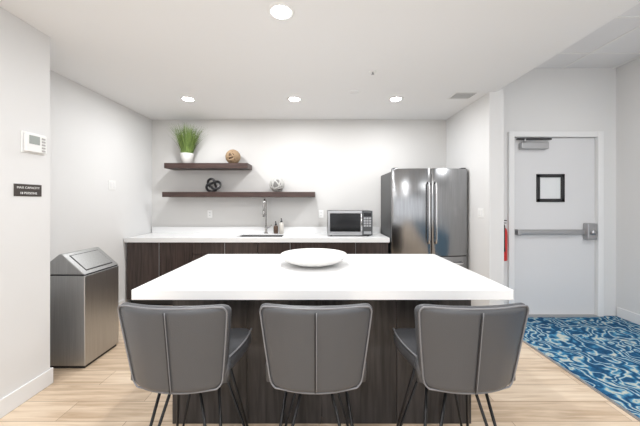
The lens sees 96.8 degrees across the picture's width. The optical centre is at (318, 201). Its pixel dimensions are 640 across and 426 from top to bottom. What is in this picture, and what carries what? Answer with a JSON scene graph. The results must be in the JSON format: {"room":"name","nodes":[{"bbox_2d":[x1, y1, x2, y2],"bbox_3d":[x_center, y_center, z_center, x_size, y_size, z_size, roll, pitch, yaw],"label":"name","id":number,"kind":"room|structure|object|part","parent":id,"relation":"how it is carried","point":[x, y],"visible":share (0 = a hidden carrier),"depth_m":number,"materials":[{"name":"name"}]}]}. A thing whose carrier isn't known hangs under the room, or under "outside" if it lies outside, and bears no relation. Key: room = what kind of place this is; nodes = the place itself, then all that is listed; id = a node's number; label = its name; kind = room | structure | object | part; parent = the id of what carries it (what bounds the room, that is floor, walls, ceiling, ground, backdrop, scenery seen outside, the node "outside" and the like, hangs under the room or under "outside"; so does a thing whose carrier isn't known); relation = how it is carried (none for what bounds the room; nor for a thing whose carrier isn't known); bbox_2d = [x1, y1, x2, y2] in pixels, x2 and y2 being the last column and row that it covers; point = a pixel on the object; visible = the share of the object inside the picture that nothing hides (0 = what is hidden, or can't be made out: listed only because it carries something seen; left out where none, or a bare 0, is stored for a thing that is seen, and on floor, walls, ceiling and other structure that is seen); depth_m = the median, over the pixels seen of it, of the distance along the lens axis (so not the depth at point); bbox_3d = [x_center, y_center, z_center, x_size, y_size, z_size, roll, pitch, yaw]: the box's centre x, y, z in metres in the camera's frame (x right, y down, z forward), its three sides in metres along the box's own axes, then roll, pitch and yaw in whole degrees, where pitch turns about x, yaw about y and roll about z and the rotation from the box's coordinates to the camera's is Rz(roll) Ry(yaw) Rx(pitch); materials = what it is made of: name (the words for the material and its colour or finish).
{"room":"common room","nodes":[
{"label":"common room","id":0,"kind":"room"},
{"bbox_2d":[0,7,49,398],"bbox_3d":[-2.408,-0.120,-0.715,0.705,3.020,5.770,0,0,0],"label":"wall","id":1,"kind":"structure","parent":0,"point":[24,49],"depth_m":1.96,"materials":[{"name":"white paint"}]},
{"bbox_2d":[0,367,52,418],"bbox_3d":[-2.048,1.330,-0.708,0.014,0.120,5.784,0,0,0],"label":"baseboard","id":2,"kind":"structure","parent":1,"relation":"attached to","point":[11,401],"depth_m":1.98,"materials":[{"name":"white paint"}]},
{"bbox_2d":[14,183,41,196],"bbox_3d":[-2.052,-0.083,2.005,0.006,0.085,0.190,0,0,0],"label":"sign","id":3,"kind":"object","parent":1,"relation":"attached to","point":[19,189],"visible":1,"depth_m":2.00,"materials":[{"name":"grey plastic"}]},
{"bbox_2d":[21,130,46,155],"bbox_3d":[-2.038,-0.420,2.040,0.033,0.150,0.170,0,0,0],"label":"wall thermostat","id":4,"kind":"object","parent":1,"relation":"attached to","point":[32,143],"visible":1,"depth_m":2.02,"materials":[{"name":"white plastic"}]},
{"bbox_2d":[50,70,151,302],"bbox_3d":[-2.660,-0.120,3.260,0.200,3.020,2.180,0,0,0],"label":"wall","id":5,"kind":"structure","parent":0,"point":[95,139],"depth_m":3.25,"materials":[{"name":"white paint"}]},
{"bbox_2d":[152,120,445,232],"bbox_3d":[-0.322,-0.170,4.450,4.877,3.120,0.200,0,0,0],"label":"wall","id":6,"kind":"structure","parent":0,"point":[344,162],"depth_m":4.35,"materials":[{"name":"white paint"}]},
{"bbox_2d":[164,163,251,169],"bbox_3d":[-1.623,-0.522,4.210,1.197,0.075,0.280,0,0,0],"label":"wall shelf","id":7,"kind":"object","parent":6,"relation":"attached to","point":[172,166],"visible":1,"depth_m":4.07,"materials":[{"name":"brown wood"}]},
{"bbox_2d":[168,124,203,162],"bbox_3d":[-1.921,-0.854,4.118,0.592,0.588,0.411,0,0,0],"label":"potted grass","id":8,"kind":"object","parent":7,"relation":"on","point":[187,142],"depth_m":4.10,"materials":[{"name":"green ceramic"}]},
{"bbox_2d":[180,153,193,162],"bbox_3d":[-1.938,-0.635,4.170,0.188,0.150,0.188,0,0,0],"label":"pot","id":9,"kind":"object","parent":8,"relation":"attached to","point":[185,157],"depth_m":4.10,"materials":[{"name":"white ceramic"}]},
{"bbox_2d":[225,149,240,162],"bbox_3d":[-1.272,-0.668,4.199,0.216,0.215,0.210,0,0,0],"label":"ball","id":10,"kind":"object","parent":7,"relation":"on","point":[232,156],"visible":0.97,"depth_m":4.13,"materials":[{"name":"beige wood"}]},
{"bbox_2d":[208,210,211,217],"bbox_3d":[-1.669,0.184,4.345,0.074,0.116,0.010,0,0,0],"label":"wall outlet","id":11,"kind":"object","parent":6,"relation":"attached to","point":[209,211],"visible":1,"depth_m":4.34,"materials":[{"name":"white plastic"}]},
{"bbox_2d":[162,192,314,196],"bbox_3d":[-1.154,-0.108,4.210,2.193,0.073,0.280,0,0,0],"label":"wall shelf","id":12,"kind":"object","parent":6,"relation":"attached to","point":[164,194],"visible":1,"depth_m":4.07,"materials":[{"name":"brown wood"}]},
{"bbox_2d":[205,178,221,191],"bbox_3d":[-1.556,-0.247,4.200,0.228,0.219,0.106,0,0,0],"label":"knot sculpture","id":13,"kind":"object","parent":12,"relation":"on","point":[214,182],"visible":1,"depth_m":4.18,"materials":[{"name":"black plastic"}]},
{"bbox_2d":[269,177,284,191],"bbox_3d":[-0.621,-0.257,4.200,0.224,0.223,0.216,0,0,0],"label":"orb","id":14,"kind":"object","parent":12,"relation":"on","point":[276,184],"visible":0.99,"depth_m":4.13,"materials":[{"name":"grey ceramic"}]},
{"bbox_2d":[319,210,322,217],"bbox_3d":[0.031,0.184,4.345,0.074,0.116,0.010,0,0,0],"label":"wall outlet","id":15,"kind":"object","parent":6,"relation":"attached to","point":[320,211],"visible":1,"depth_m":4.34,"materials":[{"name":"white plastic"}]},
{"bbox_2d":[0,0,639,119],"bbox_3d":[-0.365,-1.310,0.475,4.790,0.100,8.150,0,0,0],"label":"ceiling","id":16,"kind":"structure","parent":0,"point":[237,61],"depth_m":2.33,"materials":[{"name":"white paint"}]},
{"bbox_2d":[180,96,195,101],"bbox_3d":[-1.600,-1.252,3.470,0.180,0.015,0.180,0,0,0],"label":"recessed light","id":17,"kind":"object","parent":16,"relation":"in","point":[184,98],"visible":1,"depth_m":3.45,"materials":[{"name":"white glass"}]},
{"bbox_2d":[267,2,294,20],"bbox_3d":[-0.250,-1.252,1.880,0.180,0.015,0.180,0,0,0],"label":"recessed light","id":18,"kind":"object","parent":16,"relation":"in","point":[281,11],"visible":1,"depth_m":1.86,"materials":[{"name":"white glass"}]},
{"bbox_2d":[287,96,301,101],"bbox_3d":[-0.300,-1.252,3.470,0.180,0.015,0.180,0,0,0],"label":"recessed light","id":19,"kind":"object","parent":16,"relation":"in","point":[291,98],"visible":1,"depth_m":3.45,"materials":[{"name":"white plastic"}]},
{"bbox_2d":[388,96,403,101],"bbox_3d":[0.940,-1.252,3.470,0.180,0.015,0.180,0,0,0],"label":"recessed light","id":20,"kind":"object","parent":16,"relation":"in","point":[395,98],"visible":1,"depth_m":3.45,"materials":[{"name":"white glass"}]},
{"bbox_2d":[447,92,478,98],"bbox_3d":[1.695,-1.254,3.350,0.270,0.013,0.220,0,0,0],"label":"ceiling vent","id":21,"kind":"object","parent":16,"relation":"in","point":[457,95],"visible":1,"depth_m":3.33,"materials":[{"name":"white plastic"}]},
{"bbox_2d":[0,305,639,425],"bbox_3d":[-0.360,1.440,0.475,4.800,0.100,8.150,0,0,0],"label":"floor","id":22,"kind":"structure","parent":0,"point":[102,393],"depth_m":1.96,"materials":[{"name":"brown wood"}]},
{"bbox_2d":[50,247,118,367],"bbox_3d":[-2.163,0.912,2.560,0.435,0.955,0.400,0,0,0],"label":"trash bin","id":23,"kind":"object","parent":22,"relation":"on","point":[84,284],"visible":0.91,"depth_m":2.38,"materials":[{"name":"silver metal"}]},
{"bbox_3d":[-2.163,0.520,2.560,0.429,0.170,0.400,0,0,0],"label":"lid","id":24,"kind":"part","parent":23,"relation":"part of","materials":[{"name":"metal"}]},
{"bbox_2d":[117,302,251,425],"bbox_3d":[-0.612,0.911,1.392,0.488,0.957,0.509,0,0,3],"label":"bar stool","id":25,"kind":"object","parent":22,"relation":"on","point":[174,350],"visible":1,"depth_m":1.19,"materials":[{"name":"grey leather"}]},
{"bbox_3d":[-0.759,1.103,1.279,0.104,0.574,0.190,0,0,37],"label":"leg","id":26,"kind":"part","parent":25,"relation":"part of","materials":[{"name":"black metal"}]},
{"bbox_3d":[-0.621,0.624,1.214,0.488,0.383,0.134,0,0,3],"label":"backrest","id":27,"kind":"part","parent":25,"relation":"part of","materials":[{"name":"grey leather"}]},
{"bbox_3d":[-0.741,1.103,1.591,0.104,0.574,0.182,0,0,-31],"label":"leg","id":28,"kind":"part","parent":25,"relation":"part of","materials":[{"name":"black metal"}]},
{"bbox_3d":[-0.476,1.103,1.265,0.104,0.574,0.190,0,0,-31],"label":"leg","id":29,"kind":"part","parent":25,"relation":"part of","materials":[{"name":"black metal"}]},
{"bbox_3d":[-0.463,1.103,1.577,0.104,0.574,0.182,0,0,37],"label":"leg","id":30,"kind":"part","parent":25,"relation":"part of","materials":[{"name":"black metal"}]},
{"bbox_3d":[-0.610,0.753,1.435,0.476,0.116,0.420,0,0,3],"label":"seat","id":31,"kind":"part","parent":25,"relation":"part of","materials":[{"name":"grey leather"}]},
{"bbox_2d":[127,242,387,304],"bbox_3d":[-0.810,0.961,4.038,3.450,0.858,0.604,0,0,0],"label":"base cabinet","id":32,"kind":"object","parent":22,"relation":"on","point":[146,261],"visible":0.38,"depth_m":3.74,"materials":[{"name":"brown wood"}]},
{"bbox_3d":[-2.319,0.911,3.754,0.426,0.748,0.022,0,0,0],"label":"panel","id":33,"kind":"part","parent":32,"relation":"part of","materials":[{"name":"brown wood"}]},
{"bbox_3d":[-2.105,0.890,3.740,0.006,0.700,0.008,0,0,0],"label":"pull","id":34,"kind":"part","parent":32,"relation":"part of","materials":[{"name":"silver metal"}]},
{"bbox_3d":[-1.888,0.911,3.754,0.426,0.748,0.022,0,0,0],"label":"panel","id":35,"kind":"part","parent":32,"relation":"part of","materials":[{"name":"brown wood"}]},
{"bbox_3d":[-1.457,0.991,3.754,0.426,0.588,0.022,0,0,0],"label":"panel","id":36,"kind":"part","parent":32,"relation":"part of","materials":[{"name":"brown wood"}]},
{"bbox_3d":[-1.457,0.614,3.754,0.426,0.153,0.022,0,0,0],"label":"drawer","id":37,"kind":"part","parent":32,"relation":"part of","materials":[{"name":"brown wood"}]},
{"bbox_3d":[-1.026,0.614,3.754,0.426,0.153,0.022,0,0,0],"label":"drawer","id":38,"kind":"part","parent":32,"relation":"part of","materials":[{"name":"brown wood"}]},
{"bbox_2d":[124,227,389,241],"bbox_3d":[-0.810,0.452,4.029,3.470,0.153,0.637,0,0,0],"label":"countertop","id":39,"kind":"structure","parent":32,"relation":"on","point":[159,234],"depth_m":3.98,"materials":[{"name":"white stone"}]},
{"bbox_2d":[239,235,282,236],"bbox_3d":[-0.810,0.578,4.000,0.628,0.185,0.328,0,0,0],"label":"sink","id":40,"kind":"object","parent":39,"relation":"in","point":[242,235],"visible":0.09,"depth_m":4.15,"materials":[{"name":"metal"}]},
{"bbox_2d":[263,199,271,233],"bbox_3d":[-0.792,0.210,4.159,0.122,0.521,0.197,0,0,28],"label":"kitchen faucet","id":41,"kind":"object","parent":39,"relation":"on","point":[264,200],"visible":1,"depth_m":4.22,"materials":[{"name":"silver metal"}]},
{"bbox_2d":[273,221,277,233],"bbox_3d":[-0.646,0.376,4.244,0.070,0.188,0.073,0,0,42],"label":"soap dispenser","id":42,"kind":"object","parent":39,"relation":"on","point":[275,228],"visible":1,"depth_m":4.22,"materials":[{"name":"brown"}]},
{"bbox_2d":[273,225,277,233],"bbox_3d":[-0.645,0.402,4.245,0.070,0.136,0.070,0,0,0],"label":"bottle","id":43,"kind":"object","parent":42,"relation":"on","point":[275,229],"depth_m":4.22,"materials":[{"name":"brown"}]},
{"bbox_2d":[279,218,283,233],"bbox_3d":[-0.556,0.352,4.199,0.070,0.236,0.073,0,0,42],"label":"soap dispenser","id":44,"kind":"object","parent":39,"relation":"on","point":[281,225],"visible":1,"depth_m":4.17,"materials":[{"name":"grey"}]},
{"bbox_2d":[327,210,372,235],"bbox_3d":[0.425,0.295,4.041,0.610,0.350,0.418,0,0,0],"label":"microwave oven","id":45,"kind":"object","parent":39,"relation":"on","point":[339,222],"visible":0.99,"depth_m":3.88,"materials":[{"name":"grey metal"}]},
{"bbox_3d":[0.135,0.280,3.880,0.030,0.250,0.020,0,0,0],"label":"door frame","id":46,"kind":"part","parent":45,"relation":"part of","materials":[{"name":"silver metal"}]},
{"bbox_3d":[0.357,0.280,3.883,0.415,0.250,0.014,0,0,0],"label":"door glass","id":47,"kind":"part","parent":45,"relation":"part of","materials":[{"name":"black glass"}]},
{"bbox_3d":[0.355,0.138,3.880,0.470,0.035,0.020,0,0,0],"label":"door frame","id":48,"kind":"part","parent":45,"relation":"part of","materials":[{"name":"silver metal"}]},
{"bbox_3d":[0.355,0.430,3.880,0.470,0.050,0.020,0,0,0],"label":"door frame","id":49,"kind":"part","parent":45,"relation":"part of","materials":[{"name":"silver metal"}]},
{"bbox_3d":[0.661,0.287,3.880,0.137,0.335,0.020,0,0,0],"label":"control panel","id":50,"kind":"part","parent":45,"relation":"part of","materials":[{"name":"grey metal"}]},
{"bbox_3d":[-0.810,0.611,3.775,3.414,0.158,0.020,0,0,0],"label":"rail","id":51,"kind":"part","parent":32,"relation":"part of","materials":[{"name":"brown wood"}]},
{"bbox_3d":[-0.594,0.911,3.754,0.426,0.748,0.022,0,0,0],"label":"panel","id":52,"kind":"part","parent":32,"relation":"part of","materials":[{"name":"brown wood"}]},
{"bbox_3d":[-0.163,0.911,3.754,0.426,0.748,0.022,0,0,0],"label":"panel","id":53,"kind":"part","parent":32,"relation":"part of","materials":[{"name":"brown wood"}]},
{"bbox_3d":[0.268,0.614,3.754,0.426,0.153,0.022,0,0,0],"label":"drawer","id":54,"kind":"part","parent":32,"relation":"part of","materials":[{"name":"brown wood"}]},
{"bbox_3d":[0.699,0.614,3.754,0.426,0.153,0.022,0,0,0],"label":"drawer","id":55,"kind":"part","parent":32,"relation":"part of","materials":[{"name":"brown wood"}]},
{"bbox_2d":[259,303,372,425],"bbox_3d":[-0.013,0.911,1.393,0.488,0.957,0.509,0,0,0],"label":"bar stool","id":56,"kind":"object","parent":22,"relation":"on","point":[309,349],"visible":1,"depth_m":1.18,"materials":[{"name":"grey leather"}]},
{"bbox_3d":[-0.152,1.103,1.585,0.104,0.574,0.182,0,0,-34],"label":"leg","id":57,"kind":"part","parent":56,"relation":"part of","materials":[{"name":"black metal"}]},
{"bbox_3d":[-0.150,1.103,1.290,0.178,0.574,0.174,0,0,0],"label":"leg","id":58,"kind":"part","parent":56,"relation":"part of","materials":[{"name":"black metal"}]},
{"bbox_3d":[0.129,1.103,1.272,0.104,0.574,0.190,0,0,-34],"label":"leg","id":59,"kind":"part","parent":56,"relation":"part of","materials":[{"name":"black metal"}]},
{"bbox_3d":[0.126,1.103,1.585,0.104,0.574,0.182,0,0,34],"label":"leg","id":60,"kind":"part","parent":56,"relation":"part of","materials":[{"name":"black metal"}]},
{"bbox_2d":[131,254,512,423],"bbox_3d":[0.018,0.930,2.045,2.047,0.920,1.050,0,0,0],"label":"kitchen island","id":61,"kind":"object","parent":22,"relation":"on","point":[393,285],"visible":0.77,"depth_m":1.78,"materials":[{"name":"white quartz"},{"name":"dark wood"}]},
{"bbox_3d":[-0.686,0.958,1.790,0.467,0.865,0.020,0,0,0],"label":"panel","id":62,"kind":"part","parent":61,"relation":"part of","materials":[{"name":"brown wood"}]},
{"bbox_3d":[-0.217,0.958,1.790,0.467,0.865,0.020,0,0,0],"label":"panel","id":63,"kind":"part","parent":61,"relation":"part of","materials":[{"name":"brown wood"}]},
{"bbox_2d":[131,254,512,299],"bbox_3d":[0.018,0.497,2.045,2.047,0.055,1.050,0,0,0],"label":"island countertop","id":64,"kind":"structure","parent":61,"relation":"on","point":[210,276],"depth_m":1.68,"materials":[{"name":"white stone"}]},
{"bbox_2d":[280,248,346,267],"bbox_3d":[-0.040,0.429,2.140,0.500,0.082,0.500,0,0,0],"label":"serving bowl","id":65,"kind":"object","parent":64,"relation":"on","point":[305,257],"visible":1,"depth_m":2.21,"materials":[{"name":"white ceramic"}]},
{"bbox_3d":[0.252,0.958,1.790,0.467,0.865,0.020,0,0,0],"label":"panel","id":66,"kind":"part","parent":61,"relation":"part of","materials":[{"name":"brown wood"}]},
{"bbox_3d":[0.721,0.958,1.790,0.467,0.865,0.020,0,0,0],"label":"panel","id":67,"kind":"part","parent":61,"relation":"part of","materials":[{"name":"brown wood"}]},
{"bbox_2d":[381,168,466,268],"bbox_3d":[1.433,0.472,3.943,0.985,1.835,0.774,0,0,0],"label":"refrigerator","id":68,"kind":"object","parent":22,"relation":"on","point":[424,210],"visible":0.59,"depth_m":3.63,"materials":[{"name":"grey metal"}]},
{"bbox_3d":[1.185,0.130,3.661,0.490,1.120,0.082,0,0,0],"label":"door","id":69,"kind":"part","parent":68,"relation":"part of","materials":[{"name":"metal"}]},
{"bbox_3d":[1.387,0.140,3.592,0.024,0.803,0.072,0,0,0],"label":"handle","id":70,"kind":"part","parent":68,"relation":"part of","materials":[{"name":"silver metal"}]},
{"bbox_3d":[1.478,0.140,3.592,0.024,0.803,0.072,0,0,0],"label":"handle","id":71,"kind":"part","parent":68,"relation":"part of","materials":[{"name":"silver metal"}]},
{"bbox_3d":[1.680,0.130,3.661,0.490,1.120,0.082,0,0,0],"label":"door","id":72,"kind":"part","parent":68,"relation":"part of","materials":[{"name":"metal"}]},
{"bbox_3d":[1.433,1.015,3.661,0.985,0.630,0.082,0,0,0],"label":"freezer drawer","id":73,"kind":"part","parent":68,"relation":"part of","materials":[{"name":"metal"}]},
{"bbox_2d":[393,302,528,425],"bbox_3d":[0.649,0.911,1.393,0.488,0.957,0.509,0,0,-2],"label":"bar stool","id":74,"kind":"object","parent":22,"relation":"on","point":[468,350],"visible":1,"depth_m":1.19,"materials":[{"name":"grey leather"}]},
{"bbox_3d":[0.647,0.753,1.435,0.476,0.116,0.420,0,0,-2],"label":"seat","id":75,"kind":"part","parent":74,"relation":"part of","materials":[{"name":"grey leather"}]},
{"bbox_3d":[0.502,1.103,1.579,0.104,0.574,0.182,0,0,-36],"label":"leg","id":76,"kind":"part","parent":74,"relation":"part of","materials":[{"name":"black metal"}]},
{"bbox_3d":[0.512,1.103,1.266,0.104,0.574,0.190,0,0,32],"label":"leg","id":77,"kind":"part","parent":74,"relation":"part of","materials":[{"name":"black metal"}]},
{"bbox_3d":[0.780,1.103,1.590,0.104,0.574,0.182,0,0,32],"label":"leg","id":78,"kind":"part","parent":74,"relation":"part of","materials":[{"name":"black metal"}]},
{"bbox_3d":[0.656,0.624,1.214,0.488,0.383,0.134,0,0,-2],"label":"backrest","id":79,"kind":"part","parent":74,"relation":"part of","materials":[{"name":"grey leather"}]},
{"bbox_3d":[0.795,1.103,1.277,0.104,0.574,0.190,0,0,-36],"label":"leg","id":80,"kind":"part","parent":74,"relation":"part of","materials":[{"name":"black metal"}]},
{"bbox_2d":[523,340,639,421],"bbox_3d":[2.040,1.387,-0.175,0.024,0.007,6.850,0,0,0],"label":"trim","id":81,"kind":"structure","parent":22,"relation":"on","point":[525,342],"depth_m":2.15,"materials":[{"name":"silver metal"}]},
{"bbox_2d":[349,90,358,93],"bbox_3d":[0.400,-1.258,3.250,0.120,0.004,0.120,0,0,0],"label":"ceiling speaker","id":82,"kind":"object","parent":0,"point":[352,91],"depth_m":3.24},
{"bbox_2d":[446,92,503,305],"bbox_3d":[2.034,0.065,3.800,0.167,2.650,1.100,0,0,0],"label":"wall","id":83,"kind":"structure","parent":0,"point":[474,134],"depth_m":3.39,"materials":[{"name":"white paint"}]},
{"bbox_2d":[478,208,483,217],"bbox_3d":[1.945,0.130,3.420,0.010,0.116,0.120,0,0,0],"label":"light switch","id":84,"kind":"object","parent":83,"relation":"attached to","point":[480,210],"visible":1,"depth_m":3.40,"materials":[{"name":"white plastic"}]},
{"bbox_2d":[504,220,507,260],"bbox_3d":[2.180,0.455,3.382,0.112,0.490,0.155,0,0,0],"label":"fire extinguisher","id":85,"kind":"object","parent":83,"relation":"attached to","point":[505,229],"visible":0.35,"depth_m":3.33,"materials":[{"name":"red metal"}]},
{"bbox_2d":[507,131,514,303],"bbox_3d":[2.330,0.266,3.510,0.067,2.241,0.160,0,0,0],"label":"frame","id":86,"kind":"object","parent":83,"relation":"attached to","point":[511,134],"visible":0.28,"depth_m":3.43,"materials":[{"name":"white paint"}]},
{"bbox_2d":[540,177,560,198],"bbox_3d":[2.826,-0.171,3.485,0.261,0.261,0.015,0,0,0],"label":"window pane glass","id":87,"kind":"structure","parent":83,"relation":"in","point":[550,187],"depth_m":3.48,"materials":[{"name":"white glass"}]},
{"bbox_2d":[514,131,597,149],"bbox_3d":[2.869,-0.748,3.501,1.012,0.215,0.178,0,0,0],"label":"door frame","id":88,"kind":"structure","parent":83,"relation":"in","point":[519,135],"depth_m":3.43,"materials":[{"name":"white paint"}]},
{"bbox_2d":[515,138,535,313],"bbox_3d":[2.512,0.295,3.494,0.289,2.159,0.045,0,0,0],"label":"leaf","id":89,"kind":"object","parent":88,"relation":"attached to","point":[525,160],"visible":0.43,"depth_m":3.47,"materials":[{"name":"white paint"}]},
{"bbox_2d":[515,229,520,234],"bbox_3d":[2.407,0.365,3.437,0.040,0.070,0.070,0,0,0],"label":"push bar","id":90,"kind":"object","parent":89,"relation":"attached to","point":[517,231],"depth_m":3.42,"materials":[{"name":"silver metal"}]},
{"bbox_2d":[536,174,539,201],"bbox_3d":[2.676,-0.171,3.481,0.040,0.341,0.042,0,0,0],"label":"frame","id":91,"kind":"object","parent":89,"relation":"attached to","point":[538,177],"visible":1,"depth_m":3.46,"materials":[{"name":"black plastic"}]},
{"bbox_2d":[536,202,563,313],"bbox_3d":[2.826,0.688,3.494,0.341,1.375,0.045,0,0,0],"label":"leaf","id":92,"kind":"object","parent":89,"relation":"attached to","point":[549,215],"visible":0.86,"depth_m":3.47,"materials":[{"name":"white paint"}]},
{"bbox_2d":[521,230,575,233],"bbox_3d":[2.754,0.365,3.425,0.674,0.044,0.035,0,0,0],"label":"push bar","id":93,"kind":"object","parent":92,"relation":"attached to","point":[522,231],"depth_m":3.41,"materials":[{"name":"silver metal"}]},
{"bbox_2d":[536,199,564,201],"bbox_3d":[2.826,-0.020,3.481,0.341,0.040,0.042,0,0,0],"label":"frame","id":94,"kind":"object","parent":92,"relation":"attached to","point":[541,200],"visible":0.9,"depth_m":3.46,"materials":[{"name":"black plastic"}]},
{"bbox_2d":[561,174,564,200],"bbox_3d":[2.977,-0.171,3.481,0.040,0.341,0.042,0,0,0],"label":"frame","id":95,"kind":"object","parent":94,"relation":"on","point":[563,177],"visible":0.68,"depth_m":3.46,"materials":[{"name":"black plastic"}]},
{"bbox_2d":[520,229,584,234],"bbox_3d":[2.824,0.365,3.457,0.854,0.060,0.030,0,0,0],"label":"push bar rail","id":96,"kind":"object","parent":92,"relation":"attached to","point":[578,231],"visible":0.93,"depth_m":3.44,"materials":[{"name":"silver metal"}]},
{"bbox_3d":[2.824,0.365,3.457,0.854,0.060,0.030,0,0,0],"label":"rail","id":97,"kind":"part","parent":96,"relation":"part of","materials":[{"name":"silver metal"}]},
{"bbox_3d":[2.597,-0.760,3.432,0.420,0.020,0.020,0,0,0],"label":"closer arm","id":98,"kind":"part","parent":88,"relation":"part of","materials":[{"name":"grey metal"}]},
{"bbox_2d":[536,138,563,173],"bbox_3d":[2.826,-0.563,3.494,0.341,0.443,0.045,0,0,0],"label":"leaf","id":99,"kind":"object","parent":88,"relation":"attached to","point":[551,160],"visible":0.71,"depth_m":3.47,"materials":[{"name":"white paint"}]},
{"bbox_2d":[536,174,564,176],"bbox_3d":[2.826,-0.321,3.481,0.341,0.040,0.042,0,0,0],"label":"frame","id":100,"kind":"object","parent":99,"relation":"attached to","point":[540,175],"visible":0.84,"depth_m":3.46,"materials":[{"name":"black plastic"}]},
{"bbox_3d":[2.869,-0.822,3.510,1.012,0.067,0.160,0,0,0],"label":"frame","id":101,"kind":"part","parent":88,"relation":"part of","materials":[{"name":"white paint"}]},
{"bbox_2d":[564,138,594,313],"bbox_3d":[3.184,0.295,3.494,0.374,2.159,0.045,0,0,0],"label":"door","id":102,"kind":"structure","parent":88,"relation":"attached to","point":[579,153],"depth_m":3.47,"materials":[{"name":"white paint"}]},
{"bbox_2d":[583,223,596,239],"bbox_3d":[3.278,0.355,3.437,0.115,0.200,0.070,0,0,0],"label":"case","id":103,"kind":"object","parent":102,"relation":"attached to","point":[587,227],"depth_m":3.40,"materials":[{"name":"silver metal"}]},
{"bbox_2d":[590,230,596,234],"bbox_3d":[3.281,0.365,3.394,0.060,0.060,0.035,0,0,0],"label":"hub","id":104,"kind":"object","parent":103,"relation":"attached to","point":[593,232],"depth_m":3.38,"materials":[{"name":"silver metal"}]},
{"bbox_2d":[594,131,603,316],"bbox_3d":[3.408,0.266,3.510,0.067,2.241,0.160,0,0,0],"label":"frame","id":105,"kind":"object","parent":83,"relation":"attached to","point":[599,141],"visible":0.49,"depth_m":3.43,"materials":[{"name":"white paint"}]},
{"bbox_2d":[504,83,511,303],"bbox_3d":[2.234,-0.120,3.535,0.234,3.020,0.150,0,0,0],"label":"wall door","id":106,"kind":"structure","parent":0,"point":[507,89],"depth_m":3.46,"materials":[{"name":"white paint"}]},
{"bbox_2d":[512,68,596,130],"bbox_3d":[2.869,-1.215,3.535,1.036,0.830,0.150,0,0,0],"label":"wall","id":107,"kind":"structure","parent":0,"point":[543,99],"depth_m":3.46,"materials":[{"name":"white paint"}]},
{"bbox_2d":[523,316,639,417],"bbox_3d":[2.930,1.438,0.030,1.780,0.104,7.260,0,0,0],"label":"carpet","id":108,"kind":"structure","parent":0,"point":[604,352],"depth_m":2.69,"materials":[{"name":"blue carpet"}]},
{"bbox_2d":[528,314,598,316],"bbox_3d":[2.869,1.381,3.485,1.004,0.009,0.150,0,0,0],"label":"threshold","id":109,"kind":"object","parent":108,"relation":"on","point":[529,315],"visible":0.31,"depth_m":3.44,"materials":[{"name":"silver metal"}]},
{"bbox_2d":[536,3,639,67],"bbox_3d":[2.925,-1.680,0.030,1.790,0.100,7.260,0,0,0],"label":"ceiling","id":110,"kind":"structure","parent":0,"point":[629,43],"depth_m":3.00,"materials":[{"name":"white tile"}]},
{"bbox_2d":[558,16,639,68],"bbox_3d":[2.825,-1.627,-0.070,1.590,0.006,7.060,0,0,0],"label":"grid","id":111,"kind":"object","parent":110,"relation":"attached to","point":[618,16],"visible":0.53,"depth_m":3.11,"materials":[{"name":"white plastic"}]},
{"bbox_2d":[597,68,615,315],"bbox_3d":[3.603,-0.120,3.535,0.433,3.020,0.150,0,0,0],"label":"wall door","id":112,"kind":"structure","parent":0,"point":[606,77],"depth_m":3.46,"materials":[{"name":"white paint"}]},
{"bbox_2d":[616,58,639,315],"bbox_3d":[3.720,-0.120,-0.070,0.200,3.020,7.060,0,0,0],"label":"wall","id":113,"kind":"structure","parent":0,"point":[627,75],"depth_m":3.32,"materials":[{"name":"white paint"}]},
{"bbox_2d":[617,307,639,324],"bbox_3d":[3.613,1.328,-0.080,0.014,0.116,7.040,0,0,0],"label":"baseboard","id":114,"kind":"structure","parent":113,"relation":"attached to","point":[630,316],"depth_m":3.31,"materials":[{"name":"white paint"}]}
]}

